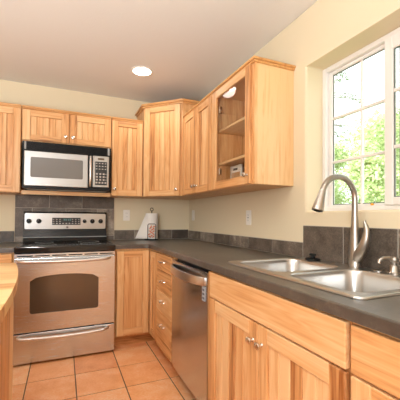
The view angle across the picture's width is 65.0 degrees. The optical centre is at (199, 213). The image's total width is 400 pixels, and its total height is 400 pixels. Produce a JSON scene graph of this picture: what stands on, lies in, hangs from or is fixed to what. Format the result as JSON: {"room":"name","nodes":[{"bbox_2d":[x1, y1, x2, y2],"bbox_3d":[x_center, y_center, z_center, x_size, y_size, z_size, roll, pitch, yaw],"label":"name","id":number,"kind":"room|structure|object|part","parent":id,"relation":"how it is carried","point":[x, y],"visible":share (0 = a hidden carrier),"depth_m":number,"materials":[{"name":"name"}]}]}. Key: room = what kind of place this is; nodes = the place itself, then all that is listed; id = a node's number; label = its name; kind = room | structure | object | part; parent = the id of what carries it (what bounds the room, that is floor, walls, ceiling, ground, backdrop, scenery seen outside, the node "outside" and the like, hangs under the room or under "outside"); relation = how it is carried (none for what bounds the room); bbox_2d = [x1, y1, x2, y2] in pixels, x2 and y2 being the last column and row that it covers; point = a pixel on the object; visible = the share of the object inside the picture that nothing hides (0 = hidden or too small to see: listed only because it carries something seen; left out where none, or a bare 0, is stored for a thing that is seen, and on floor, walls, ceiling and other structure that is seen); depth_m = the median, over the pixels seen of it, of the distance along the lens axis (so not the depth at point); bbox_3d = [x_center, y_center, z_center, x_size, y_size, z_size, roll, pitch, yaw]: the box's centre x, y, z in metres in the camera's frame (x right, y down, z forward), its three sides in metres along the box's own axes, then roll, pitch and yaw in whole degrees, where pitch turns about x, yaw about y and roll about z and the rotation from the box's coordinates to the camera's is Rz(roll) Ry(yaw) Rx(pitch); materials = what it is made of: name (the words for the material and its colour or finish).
{"room":"kitchen","nodes":[
{"label":"kitchen","id":0,"kind":"room"},
{"bbox_2d":[0,80,188,240],"bbox_3d":[-2.032,-0.011,2.943,4.500,2.490,0.150,1,-1,-23],"label":"wall","id":1,"kind":"structure","parent":0,"point":[172,214],"depth_m":3.30,"materials":[{"name":"beige paint"}]},
{"bbox_2d":[0,231,13,241],"bbox_3d":[-2.313,0.212,2.731,1.222,0.104,0.011,1,-1,-23],"label":"trim","id":2,"kind":"structure","parent":1,"relation":"attached to","point":[5,236],"depth_m":2.94,"materials":[{"name":"grey tile"}]},
{"bbox_2d":[0,102,23,194],"bbox_3d":[-1.956,-0.566,2.710,0.760,0.768,0.348,1,-1,-23],"label":"upper cabinet","id":3,"kind":"object","parent":1,"relation":"attached to","point":[10,114],"visible":0.84,"depth_m":2.71,"materials":[{"name":"brown wood"}]},
{"bbox_3d":[-1.960,-0.935,2.730,0.760,0.028,0.318,1,-1,-23],"label":"crown","id":4,"kind":"part","parent":3,"relation":"part of","materials":[{"name":"brown wood"}]},
{"bbox_2d":[14,194,113,241],"bbox_3d":[-1.327,0.092,3.158,0.917,0.600,0.012,1,-1,-23],"label":"backsplash","id":5,"kind":"structure","parent":1,"relation":"attached to","point":[26,202],"depth_m":3.13,"materials":[{"name":"grey tile"}]},
{"bbox_2d":[22,105,111,148],"bbox_3d":[-1.254,-0.779,3.016,0.759,0.322,0.348,1,-1,-23],"label":"upper cabinet","id":6,"kind":"object","parent":1,"relation":"attached to","point":[39,124],"visible":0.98,"depth_m":2.87,"materials":[{"name":"brown wood"}]},
{"bbox_3d":[-1.374,-0.777,2.820,0.376,0.270,0.020,1,-1,-23],"label":"door","id":7,"kind":"part","parent":6,"relation":"part of","materials":[{"name":"brown wood"}]},
{"bbox_2d":[21,140,110,196],"bbox_3d":[-1.238,-0.389,2.966,0.761,0.452,0.418,1,-1,-23],"label":"microwave oven","id":8,"kind":"object","parent":6,"relation":"attached to","point":[45,166],"depth_m":2.81,"materials":[{"name":"silver metal"}]},
{"bbox_3d":[-1.258,-0.383,2.778,0.514,0.299,0.024,1,-1,-23],"label":"door","id":9,"kind":"part","parent":8,"relation":"part of","materials":[{"name":"silver metal"}]},
{"bbox_3d":[-1.220,-0.181,2.918,0.761,0.036,0.020,1,-1,-23],"label":"wooden rail","id":10,"kind":"part","parent":8,"relation":"part of","materials":[{"name":"brown wood"}]},
{"bbox_3d":[-0.996,-0.384,2.872,0.021,0.289,0.053,1,-1,-23],"label":"handle","id":11,"kind":"part","parent":8,"relation":"part of","materials":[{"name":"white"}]},
{"bbox_3d":[-0.918,-0.385,2.925,0.146,0.292,0.023,1,-1,-23],"label":"control panel","id":12,"kind":"part","parent":8,"relation":"part of","materials":[{"name":"silver metal"}]},
{"bbox_3d":[-1.259,-0.926,3.033,0.759,0.028,0.318,1,-1,-23],"label":"crown","id":13,"kind":"part","parent":6,"relation":"part of","materials":[{"name":"brown wood"}]},
{"bbox_3d":[-1.027,-0.772,2.971,0.370,0.270,0.020,1,-1,-23],"label":"door","id":14,"kind":"part","parent":6,"relation":"part of","materials":[{"name":"brown wood"}]},
{"bbox_2d":[107,117,143,197],"bbox_3d":[-0.762,-0.549,3.227,0.309,0.768,0.348,1,-1,-23],"label":"upper cabinet","id":15,"kind":"object","parent":1,"relation":"attached to","point":[126,176],"visible":0.95,"depth_m":3.10,"materials":[{"name":"brown wood"}]},
{"bbox_3d":[-0.765,-0.919,3.246,0.309,0.028,0.318,1,-1,-23],"label":"crown","id":16,"kind":"part","parent":15,"relation":"part of","materials":[{"name":"brown wood"}]},
{"bbox_2d":[123,210,129,220],"bbox_3d":[-0.787,0.022,3.395,0.072,0.117,0.008,1,-1,-23],"label":"wall outlet","id":17,"kind":"object","parent":1,"relation":"attached to","point":[126,213],"visible":1,"depth_m":3.39,"materials":[{"name":"white plastic"}]},
{"bbox_2d":[114,229,187,239],"bbox_3d":[-0.518,0.237,3.507,0.845,0.104,0.011,1,-1,-23],"label":"trim","id":18,"kind":"structure","parent":1,"relation":"attached to","point":[179,233],"depth_m":3.54,"materials":[{"name":"grey tile"}]},
{"bbox_2d":[135,98,207,199],"bbox_3d":[-0.285,-0.624,3.272,0.645,0.926,0.645,1,-1,-23],"label":"upper cabinet","id":19,"kind":"object","parent":1,"relation":"attached to","point":[163,120],"visible":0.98,"depth_m":3.07,"materials":[{"name":"brown wood"}]},
{"bbox_3d":[-0.364,-0.609,3.072,0.391,0.880,0.020,0,-1,22],"label":"door","id":20,"kind":"part","parent":19,"relation":"part of","materials":[{"name":"brown wood"}]},
{"bbox_3d":[-0.282,-1.069,3.279,0.645,0.036,0.645,1,-1,-23],"label":"crown","id":21,"kind":"part","parent":19,"relation":"part of","materials":[{"name":"brown wood"}]},
{"bbox_2d":[12,340,196,399],"bbox_3d":[-0.866,1.173,0.083,4.200,0.050,6.000,1,-1,-23],"label":"floor","id":22,"kind":"structure","parent":0,"point":[135,371],"depth_m":2.26,"materials":[{"name":"brown tile"}]},
{"bbox_2d":[0,253,13,262],"bbox_3d":[-1.829,0.741,2.572,0.598,0.874,0.651,1,-1,-23],"label":"base cabinet","id":23,"kind":"object","parent":22,"relation":"on","point":[4,257],"visible":0.11,"depth_m":2.41,"materials":[{"name":"brown wood"}]},
{"bbox_2d":[0,242,21,252],"bbox_3d":[-1.833,0.284,2.591,0.604,0.038,0.624,1,-1,-23],"label":"countertop","id":24,"kind":"structure","parent":23,"relation":"on","point":[5,247],"depth_m":2.51,"materials":[{"name":"stone"}]},
{"bbox_2d":[0,263,17,399],"bbox_3d":[-1.053,0.698,0.662,1.105,0.913,1.702,1,-1,-23],"label":"kitchen island","id":25,"kind":"object","parent":22,"relation":"on","point":[8,271],"visible":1,"depth_m":1.25,"materials":[{"name":"brown wood"}]},
{"bbox_2d":[13,211,114,364],"bbox_3d":[-1.186,0.586,2.809,0.760,1.203,0.714,1,-1,-23],"label":"range","id":26,"kind":"object","parent":22,"relation":"on","point":[64,299],"visible":0.99,"depth_m":2.56,"materials":[{"name":"silver metal"}]},
{"bbox_3d":[-1.072,0.967,2.509,0.688,0.034,0.060,1,-1,-23],"label":"handle","id":27,"kind":"part","parent":26,"relation":"part of","materials":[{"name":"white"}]},
{"bbox_3d":[-1.081,1.050,2.552,0.756,0.228,0.036,1,-1,-23],"label":"storage drawer","id":28,"kind":"part","parent":26,"relation":"part of","materials":[{"name":"silver metal"}]},
{"bbox_3d":[-1.063,0.376,2.514,0.706,0.034,0.071,1,-1,-23],"label":"handle","id":29,"kind":"part","parent":26,"relation":"part of","materials":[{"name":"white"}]},
{"bbox_3d":[-1.077,0.641,2.556,0.756,0.574,0.040,1,-1,-23],"label":"oven door","id":30,"kind":"part","parent":26,"relation":"part of","materials":[{"name":"silver metal"}]},
{"bbox_2d":[14,240,114,253],"bbox_3d":[-1.194,0.293,2.837,0.760,0.052,0.633,1,-1,-23],"label":"cooktop","id":31,"kind":"object","parent":26,"relation":"in","point":[27,246],"depth_m":2.62,"materials":[{"name":"grey glass"}]},
{"bbox_3d":[-1.301,0.079,3.088,0.732,0.152,0.005,1,-1,-23],"label":"control panel","id":32,"kind":"part","parent":26,"relation":"part of","materials":[{"name":"silver metal"}]},
{"bbox_2d":[114,248,157,345],"bbox_3d":[-0.389,0.759,3.089,0.924,0.874,0.846,1,-1,-23],"label":"base cabinet","id":33,"kind":"object","parent":22,"relation":"on","point":[135,269],"visible":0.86,"depth_m":2.80,"materials":[{"name":"brown wood"}]},
{"bbox_3d":[-0.592,0.706,2.801,0.285,0.744,0.020,1,-1,-23],"label":"door","id":34,"kind":"part","parent":33,"relation":"part of","materials":[{"name":"brown wood"}]},
{"bbox_3d":[-0.399,0.708,2.749,0.020,0.748,0.224,1,-1,-23],"label":"door","id":35,"kind":"part","parent":33,"relation":"part of","materials":[{"name":"brown wood"}]},
{"bbox_2d":[107,238,399,338],"bbox_3d":[0.123,0.288,1.920,0.924,0.038,3.408,1,-1,-23],"label":"countertop","id":36,"kind":"structure","parent":33,"relation":"on","point":[382,315],"depth_m":1.21,"materials":[{"name":"stone"}]},
{"bbox_2d":[144,208,158,239],"bbox_3d":[-0.510,0.113,3.379,0.155,0.346,0.175,1,-1,-23],"label":"paper towel holder","id":37,"kind":"object","parent":36,"relation":"on","point":[150,208],"visible":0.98,"depth_m":3.30,"materials":[{"name":"silver metal"}]},
{"bbox_2d":[135,213,157,238],"bbox_3d":[-0.561,0.137,3.367,0.235,0.273,0.132,1,-1,-23],"label":"paper towel roll","id":38,"kind":"object","parent":37,"relation":"in","point":[150,218],"visible":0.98,"depth_m":3.33,"materials":[{"name":"white paper"}]},
{"bbox_3d":[-0.502,0.197,3.315,0.090,0.174,0.034,1,-1,-9],"label":"frame","id":39,"kind":"part","parent":37,"relation":"part of","materials":[{"name":"white plastic"}]},
{"bbox_2d":[228,257,399,299],"bbox_3d":[0.544,0.349,1.403,0.523,0.189,0.835,1,-1,-23],"label":"sink","id":40,"kind":"object","parent":36,"relation":"in","point":[363,283],"visible":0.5,"depth_m":1.39,"materials":[{"name":"silver metal"}]},
{"bbox_3d":[0.440,0.351,1.578,0.401,0.189,0.367,1,-1,-23],"label":"bowl","id":41,"kind":"part","parent":40,"relation":"part of","materials":[{"name":"silver metal"}]},
{"bbox_2d":[305,253,320,260],"bbox_3d":[0.627,0.241,1.736,0.086,0.037,0.086,1,-1,-23],"label":"stopper","id":42,"kind":"object","parent":40,"relation":"on","point":[312,255],"visible":1,"depth_m":1.72,"materials":[{"name":"black plastic"}]},
{"bbox_2d":[312,174,370,267],"bbox_3d":[0.652,0.035,1.441,0.289,0.440,0.110,1,-1,-23],"label":"kitchen faucet","id":43,"kind":"object","parent":40,"relation":"on","point":[358,249],"visible":1,"depth_m":1.47,"materials":[{"name":"silver metal"}]},
{"bbox_3d":[0.654,-0.102,1.469,0.231,0.164,0.027,1,-1,-23],"label":"spout","id":44,"kind":"part","parent":43,"relation":"part of","materials":[{"name":"silver metal"}]},
{"bbox_3d":[0.758,0.137,1.478,0.054,0.207,0.098,1,-1,-23],"label":"lever","id":45,"kind":"part","parent":43,"relation":"part of","materials":[{"name":"silver metal"}]},
{"bbox_3d":[0.601,0.347,1.206,0.401,0.189,0.366,1,-1,-23],"label":"bowl","id":46,"kind":"part","parent":40,"relation":"part of","materials":[{"name":"silver metal"}]},
{"bbox_2d":[372,269,384,271],"bbox_3d":[0.792,0.252,1.391,0.052,0.007,0.052,1,-1,-23],"label":"cover","id":47,"kind":"object","parent":40,"relation":"on","point":[376,270],"visible":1,"depth_m":1.37,"materials":[{"name":"silver metal"}]},
{"bbox_2d":[377,256,399,274],"bbox_3d":[0.790,0.216,1.301,0.093,0.076,0.052,1,-1,-23],"label":"soap dispenser","id":48,"kind":"object","parent":40,"relation":"on","point":[394,268],"visible":1,"depth_m":1.30,"materials":[{"name":"silver metal"}]},
{"bbox_2d":[156,252,177,361],"bbox_3d":[-0.016,0.754,2.571,0.651,0.874,0.398,1,-1,-23],"label":"base cabinet","id":49,"kind":"object","parent":22,"relation":"on","point":[164,261],"visible":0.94,"depth_m":2.42,"materials":[{"name":"brown wood"}]},
{"bbox_3d":[-0.277,1.044,2.458,0.020,0.083,0.385,1,-1,-23],"label":"panel","id":50,"kind":"part","parent":49,"relation":"part of","materials":[{"name":"brown wood"}]},
{"bbox_3d":[-0.276,0.894,2.460,0.020,0.209,0.385,1,-1,-23],"label":"drawer","id":51,"kind":"part","parent":49,"relation":"part of","materials":[{"name":"brown wood"}]},
{"bbox_3d":[-0.275,0.708,2.463,0.020,0.156,0.385,1,-1,-23],"label":"drawer","id":52,"kind":"part","parent":49,"relation":"part of","materials":[{"name":"brown wood"}]},
{"bbox_3d":[-0.274,0.543,2.466,0.020,0.166,0.385,1,-1,-23],"label":"drawer","id":53,"kind":"part","parent":49,"relation":"part of","materials":[{"name":"brown wood"}]},
{"bbox_3d":[-0.273,0.391,2.468,0.020,0.129,0.385,1,-1,-23],"label":"drawer","id":54,"kind":"part","parent":49,"relation":"part of","materials":[{"name":"brown wood"}]},
{"bbox_2d":[171,259,211,399],"bbox_3d":[0.174,0.750,2.095,0.664,0.871,0.614,1,-1,-23],"label":"dishwasher","id":55,"kind":"object","parent":22,"relation":"on","point":[191,297],"visible":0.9,"depth_m":1.89,"materials":[{"name":"silver metal"}]},
{"bbox_3d":[-0.103,0.384,1.991,0.064,0.047,0.568,1,-1,-23],"label":"handle","id":56,"kind":"part","parent":55,"relation":"part of","materials":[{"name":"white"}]},
{"bbox_3d":[0.065,0.699,1.720,0.033,0.762,0.009,1,-1,-23],"label":"trim","id":57,"kind":"part","parent":55,"relation":"part of","materials":[{"name":"brown wood"}]},
{"bbox_2d":[209,271,352,399],"bbox_3d":[0.494,0.739,1.394,0.648,0.874,0.906,1,-1,-23],"label":"base cabinet","id":58,"kind":"object","parent":22,"relation":"on","point":[265,345],"visible":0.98,"depth_m":1.18,"materials":[{"name":"brown wood"}]},
{"bbox_3d":[0.151,0.758,1.475,0.020,0.616,0.449,1,-1,-23],"label":"door","id":59,"kind":"part","parent":58,"relation":"part of","materials":[{"name":"brown wood"}]},
{"bbox_3d":[0.206,0.522,1.290,0.032,0.031,0.031,1,-1,-23],"label":"knob","id":60,"kind":"part","parent":58,"relation":"part of","materials":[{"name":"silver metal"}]},
{"bbox_3d":[0.231,0.521,1.233,0.032,0.031,0.031,1,-1,-23],"label":"knob","id":61,"kind":"part","parent":58,"relation":"part of","materials":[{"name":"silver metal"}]},
{"bbox_3d":[0.327,0.753,1.068,0.020,0.616,0.430,1,-1,-23],"label":"door","id":62,"kind":"part","parent":58,"relation":"part of","materials":[{"name":"brown wood"}]},
{"bbox_2d":[351,322,399,399],"bbox_3d":[0.797,0.731,0.689,0.651,0.874,0.624,1,-1,-23],"label":"base cabinet","id":63,"kind":"object","parent":22,"relation":"on","point":[375,355],"visible":0.95,"depth_m":0.79,"materials":[{"name":"brown wood"}]},
{"bbox_3d":[0.539,0.748,0.579,0.020,0.616,0.606,1,-1,-23],"label":"door","id":64,"kind":"part","parent":63,"relation":"part of","materials":[{"name":"brown wood"}]},
{"bbox_2d":[0,0,317,102],"bbox_3d":[-0.813,-1.340,0.164,4.500,0.100,6.250,1,-1,-23],"label":"ceiling","id":65,"kind":"structure","parent":0,"point":[190,47],"depth_m":2.28,"materials":[{"name":"white paint"}]},
{"bbox_2d":[131,66,152,76],"bbox_3d":[-0.503,-1.244,2.758,0.192,0.010,0.192,1,-1,-23],"label":"recessed light","id":66,"kind":"object","parent":65,"relation":"in","point":[143,71],"visible":1,"depth_m":2.75,"materials":[{"name":"white plastic"}]},
{"bbox_2d":[189,0,399,256],"bbox_3d":[1.161,-0.019,0.974,0.200,2.490,6.000,1,-1,-23],"label":"wall","id":67,"kind":"structure","parent":0,"point":[327,32],"depth_m":1.94,"materials":[{"name":"beige paint"}]},
{"bbox_2d":[182,92,244,196],"bbox_3d":[0.095,-0.550,2.764,0.348,0.768,0.633,1,-1,-23],"label":"upper cabinet","id":68,"kind":"object","parent":67,"relation":"attached to","point":[197,122],"visible":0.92,"depth_m":2.65,"materials":[{"name":"brown wood"}]},
{"bbox_3d":[-0.087,-0.536,2.852,0.020,0.732,0.313,1,-1,-23],"label":"door","id":69,"kind":"part","parent":68,"relation":"part of","materials":[{"name":"brown wood"}]},
{"bbox_3d":[0.112,-0.920,2.775,0.318,0.028,0.633,1,-1,-23],"label":"crown","id":70,"kind":"part","parent":68,"relation":"part of","materials":[{"name":"brown wood"}]},
{"bbox_3d":[0.037,-0.540,2.565,0.020,0.732,0.305,1,-1,-23],"label":"door","id":71,"kind":"part","parent":68,"relation":"part of","materials":[{"name":"brown wood"}]},
{"bbox_2d":[188,230,302,256],"bbox_3d":[0.256,0.236,2.794,0.011,0.094,1.913,1,-1,-23],"label":"trim","id":72,"kind":"structure","parent":67,"relation":"attached to","point":[291,248],"depth_m":2.40,"materials":[{"name":"grey tile"}]},
{"bbox_2d":[246,210,250,224],"bbox_3d":[0.390,0.035,2.492,0.009,0.117,0.072,1,-1,-23],"label":"wall outlet","id":73,"kind":"object","parent":67,"relation":"attached to","point":[248,212],"visible":1,"depth_m":2.48,"materials":[{"name":"white plastic"}]},
{"bbox_2d":[211,55,295,191],"bbox_3d":[0.339,-0.557,2.200,0.348,0.768,0.590,1,-1,-23],"label":"upper cabinet","id":74,"kind":"object","parent":67,"relation":"attached to","point":[253,108],"visible":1,"depth_m":1.99,"materials":[{"name":"brown wood"}]},
{"bbox_3d":[0.259,-0.542,2.476,0.276,0.744,0.018,1,-1,-23],"label":"panel","id":75,"kind":"part","parent":74,"relation":"part of","materials":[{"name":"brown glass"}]},
{"bbox_3d":[0.209,-0.546,2.166,0.020,0.734,0.532,1,-1,-23],"label":"door","id":76,"kind":"part","parent":74,"relation":"part of","materials":[{"name":"brown wood"}]},
{"bbox_2d":[219,116,244,135],"bbox_3d":[0.370,-0.629,2.226,0.250,0.018,0.528,1,-1,-23],"label":"shelf","id":77,"kind":"object","parent":74,"relation":"attached to","point":[237,128],"depth_m":2.33,"materials":[{"name":"brown wood"}]},
{"bbox_2d":[219,154,244,167],"bbox_3d":[0.368,-0.377,2.222,0.250,0.018,0.528,1,-1,-23],"label":"shelf","id":78,"kind":"object","parent":74,"relation":"attached to","point":[240,159],"depth_m":2.32,"materials":[{"name":"brown wood"}]},
{"bbox_3d":[0.232,-0.547,2.165,0.020,0.744,0.568,1,-1,-23],"label":"frame","id":79,"kind":"part","parent":74,"relation":"part of","materials":[{"name":"brown wood"}]},
{"bbox_2d":[230,164,241,178],"bbox_3d":[0.274,-0.274,2.348,0.014,0.168,0.156,1,-1,-23],"label":"frame","id":80,"kind":"object","parent":74,"relation":"in","point":[235,171],"visible":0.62,"depth_m":2.34,"materials":[{"name":"beige"}]},
{"bbox_2d":[232,171,239,177],"bbox_3d":[0.275,-0.257,2.348,0.006,0.110,0.132,1,-1,-23],"label":"picture","id":81,"kind":"object","parent":80,"relation":"in","point":[234,173],"depth_m":2.35,"materials":[{"name":"brown wood"}]},
{"bbox_3d":[0.356,-0.927,2.211,0.318,0.028,0.590,1,-1,-23],"label":"crown","id":82,"kind":"part","parent":74,"relation":"part of","materials":[{"name":"brown wood"}]},
{"bbox_3d":[0.477,-0.548,1.971,0.276,0.744,0.018,1,-1,-23],"label":"panel","id":83,"kind":"part","parent":74,"relation":"part of","materials":[{"name":"brown wood"}]},
{"bbox_2d":[303,225,399,271],"bbox_3d":[0.932,0.165,1.229,0.012,0.198,1.495,1,-1,-23],"label":"trim","id":84,"kind":"structure","parent":67,"relation":"attached to","point":[329,243],"depth_m":1.63,"materials":[{"name":"grey tile"}]},
{"bbox_2d":[322,27,399,210],"bbox_3d":[0.971,-0.458,1.563,0.072,0.888,0.902,1,-1,-23],"label":"window","id":85,"kind":"structure","parent":67,"relation":"in","point":[390,42],"depth_m":1.73,"materials":[{"name":"white plastic"}]},
{"bbox_3d":[0.895,-0.454,1.760,0.025,0.830,0.415,1,-1,-23],"label":"fixed sash","id":86,"kind":"part","parent":85,"relation":"part of","materials":[{"name":"white plastic"}]},
{"bbox_3d":[1.030,-0.459,1.374,0.029,0.834,0.450,1,-1,-23],"label":"sliding sash","id":87,"kind":"part","parent":85,"relation":"part of","materials":[{"name":"white plastic"}]},
{"label":"outside","id":88,"kind":"structure","parent":0,"visible":0},
{"bbox_3d":[16.351,2.613,16.226,39.750,0.200,70.000,1,-1,-23],"label":"ground","id":89,"kind":"structure","parent":88,"visible":0},
{"bbox_2d":[335,141,351,203],"bbox_3d":[5.105,-0.462,13.034,2.848,5.710,2.938,0,-1,22],"label":"tree","id":90,"kind":"object","parent":89,"relation":"on","point":[340,153],"visible":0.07,"depth_m":12.69,"materials":[{"name":"green plant"}]},
{"bbox_2d":[335,66,367,187],"bbox_3d":[11.028,-6.396,24.744,9.455,18.000,8.458,1,-1,-23],"label":"conifer","id":91,"kind":"object","parent":89,"relation":"on","point":[342,74],"visible":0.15,"depth_m":24.95,"materials":[{"name":"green plant"}]},
{"bbox_2d":[338,113,398,200],"bbox_3d":[5.593,-0.352,9.581,2.533,5.394,2.777,0,-1,30],"label":"tree","id":92,"kind":"object","parent":89,"relation":"on","point":[381,118],"visible":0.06,"depth_m":9.46,"materials":[{"name":"green plant"}]},
{"bbox_2d":[342,108,398,202],"bbox_3d":[4.202,-0.051,6.852,2.548,4.688,2.698,0,-1,11],"label":"tree","id":93,"kind":"object","parent":89,"relation":"on","point":[374,171],"visible":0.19,"depth_m":6.83,"materials":[{"name":"green plant"}]}
]}

